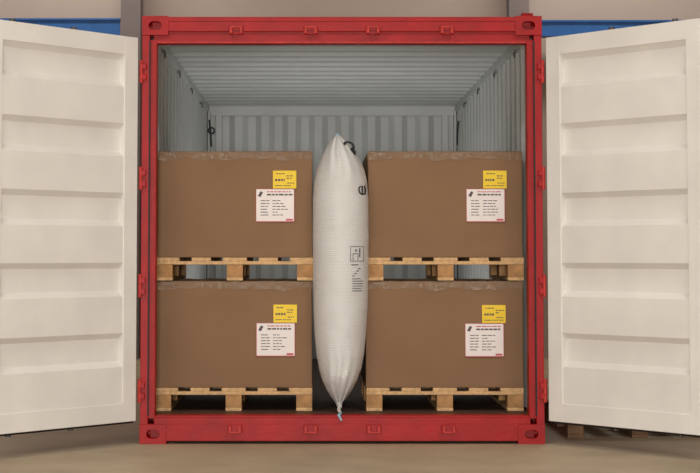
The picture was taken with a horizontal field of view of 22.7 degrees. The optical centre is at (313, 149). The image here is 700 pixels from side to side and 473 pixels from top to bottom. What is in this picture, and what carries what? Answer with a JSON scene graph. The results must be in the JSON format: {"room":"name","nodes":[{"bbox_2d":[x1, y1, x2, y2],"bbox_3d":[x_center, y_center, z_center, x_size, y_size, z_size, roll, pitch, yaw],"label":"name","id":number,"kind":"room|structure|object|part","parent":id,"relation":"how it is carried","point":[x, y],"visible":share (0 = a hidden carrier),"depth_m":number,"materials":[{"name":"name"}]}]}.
{"room":"loading area","nodes":[
{"label":"loading area","id":0,"kind":"room"},
{"bbox_2d":[0,357,699,472],"bbox_3d":[0.170,1.657,7.763,18.000,0.100,23.500,0,-4,0],"label":"floor","id":1,"kind":"structure","parent":0,"point":[117,448],"depth_m":10.01,"materials":[{"name":"concrete"}]},
{"bbox_2d":[0,16,699,443],"bbox_3d":[0.170,0.637,13.156,4.043,2.594,6.987,0,-4,0],"label":"shipping container","id":2,"kind":"object","parent":1,"relation":"on","point":[623,104],"visible":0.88,"depth_m":10.43,"materials":[{"name":"metal"}]},
{"bbox_3d":[-1.483,0.452,10.146,0.112,2.373,1.177,-3,-5,40],"label":"door","id":3,"kind":"part","parent":2,"relation":"part of","materials":[{"name":"beige paint"}]},
{"bbox_3d":[-1.020,0.638,13.626,0.037,2.350,5.838,0,-3,0],"label":"panel","id":4,"kind":"part","parent":2,"relation":"part of","materials":[{"name":"grey paint"}]},
{"bbox_2d":[156,388,311,410],"bbox_3d":[-0.501,1.595,11.474,0.980,0.144,1.200,0,-4,0],"label":"wooden pallet","id":5,"kind":"object","parent":2,"relation":"on","point":[167,399],"visible":0.65,"depth_m":10.88,"materials":[{"name":"brown wood"}]},
{"bbox_2d":[156,278,312,387],"bbox_3d":[-0.501,1.191,11.500,0.985,0.664,1.206,0,-4,0],"label":"cardboard box","id":6,"kind":"object","parent":5,"relation":"on","point":[212,332],"visible":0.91,"depth_m":10.91,"materials":[{"name":"brown cardboard"}]},
{"bbox_2d":[157,257,312,280],"bbox_3d":[-0.496,0.786,11.524,0.980,0.144,1.200,0,-4,0],"label":"wooden pallet","id":7,"kind":"object","parent":6,"relation":"on","point":[168,268],"visible":0.91,"depth_m":10.93,"materials":[{"name":"brown wood"}]},
{"bbox_2d":[157,151,312,256],"bbox_3d":[-0.496,0.381,11.550,0.978,0.668,1.206,0,-4,0],"label":"cardboard box","id":8,"kind":"object","parent":7,"relation":"on","point":[216,203],"visible":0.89,"depth_m":10.96,"materials":[{"name":"brown cardboard"}]},
{"bbox_3d":[0.170,0.816,16.532,2.344,2.350,0.043,0,-3,0],"label":"panel","id":9,"kind":"part","parent":2,"relation":"part of","materials":[{"name":"grey paint"}]},
{"bbox_2d":[313,133,368,420],"bbox_3d":[0.167,0.802,11.267,0.351,1.761,1.426,0,-4,0],"label":"bag","id":10,"kind":"object","parent":2,"relation":"in","point":[340,195],"visible":1,"depth_m":10.75,"materials":[{"name":"grey plastic"}]},
{"bbox_3d":[0.170,-0.597,13.701,2.364,0.039,5.878,0,-3,0],"label":"roof panel","id":11,"kind":"part","parent":2,"relation":"part of","materials":[{"name":"grey paint"}]},
{"bbox_3d":[0.170,0.478,10.658,2.438,2.570,0.146,0,-3,0],"label":"frame","id":12,"kind":"part","parent":2,"relation":"part of","materials":[{"name":"red paint"}]},
{"bbox_2d":[361,376,523,410],"bbox_3d":[0.816,1.595,11.474,0.980,0.144,1.200,0,-4,0],"label":"wooden pallet","id":13,"kind":"object","parent":2,"relation":"on","point":[511,399],"visible":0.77,"depth_m":10.88,"materials":[{"name":"brown wood"}]},
{"bbox_2d":[361,278,523,387],"bbox_3d":[0.816,1.191,11.500,0.990,0.664,1.206,0,-4,0],"label":"cardboard box","id":14,"kind":"object","parent":13,"relation":"on","point":[421,333],"visible":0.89,"depth_m":10.91,"materials":[{"name":"brown cardboard"}]},
{"bbox_2d":[368,257,523,280],"bbox_3d":[0.824,0.786,11.524,0.980,0.144,1.200,0,-4,0],"label":"wooden pallet","id":15,"kind":"object","parent":14,"relation":"on","point":[437,268],"visible":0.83,"depth_m":10.93,"materials":[{"name":"brown wood"}]},
{"bbox_2d":[363,151,522,256],"bbox_3d":[0.824,0.381,11.550,0.978,0.668,1.206,0,-4,0],"label":"cardboard box","id":16,"kind":"object","parent":15,"relation":"on","point":[421,203],"visible":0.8,"depth_m":10.96,"materials":[{"name":"brown cardboard"}]},
{"bbox_3d":[1.361,0.638,13.626,0.037,2.350,5.838,0,-3,0],"label":"panel","id":17,"kind":"part","parent":2,"relation":"part of","materials":[{"name":"grey paint"}]},
{"bbox_3d":[1.823,0.452,10.146,0.112,2.373,1.177,3,-5,-40],"label":"door","id":18,"kind":"part","parent":2,"relation":"part of","materials":[{"name":"beige paint"}]},
{"bbox_2d":[544,400,699,437],"bbox_3d":[2.030,1.758,11.424,0.900,0.144,1.100,0,-4,0],"label":"wooden pallet","id":19,"kind":"object","parent":1,"relation":"on","point":[570,431],"visible":0.18,"depth_m":10.88,"materials":[{"name":"brown wood"}]},
{"bbox_2d":[0,0,699,356],"bbox_3d":[0.170,-0.767,19.734,18.000,6.200,0.100,0,-4,0],"label":"wall","id":20,"kind":"structure","parent":0,"point":[548,9],"depth_m":19.73,"materials":[{"name":"paint"}]},
{"bbox_2d":[0,18,120,34],"bbox_3d":[-5.030,-1.337,19.418,5.760,0.220,0.160,0,-4,0],"label":"steel beam","id":21,"kind":"structure","parent":20,"relation":"attached to","point":[100,25],"depth_m":19.36,"materials":[{"name":"blue metal"}]},
{"bbox_2d":[121,0,528,359],"bbox_3d":[0.170,-0.784,19.414,16.620,6.195,0.260,0,-4,0],"label":"steel column","id":22,"kind":"structure","parent":20,"relation":"attached to","point":[131,10],"depth_m":19.32,"materials":[{"name":"grey paint"}]},
{"bbox_2d":[521,13,680,37],"bbox_3d":[5.270,-1.341,19.358,5.960,0.300,0.280,0,-4,0],"label":"steel beam","id":23,"kind":"structure","parent":20,"relation":"attached to","point":[550,28],"depth_m":19.36,"materials":[{"name":"blue metal"}]}
]}

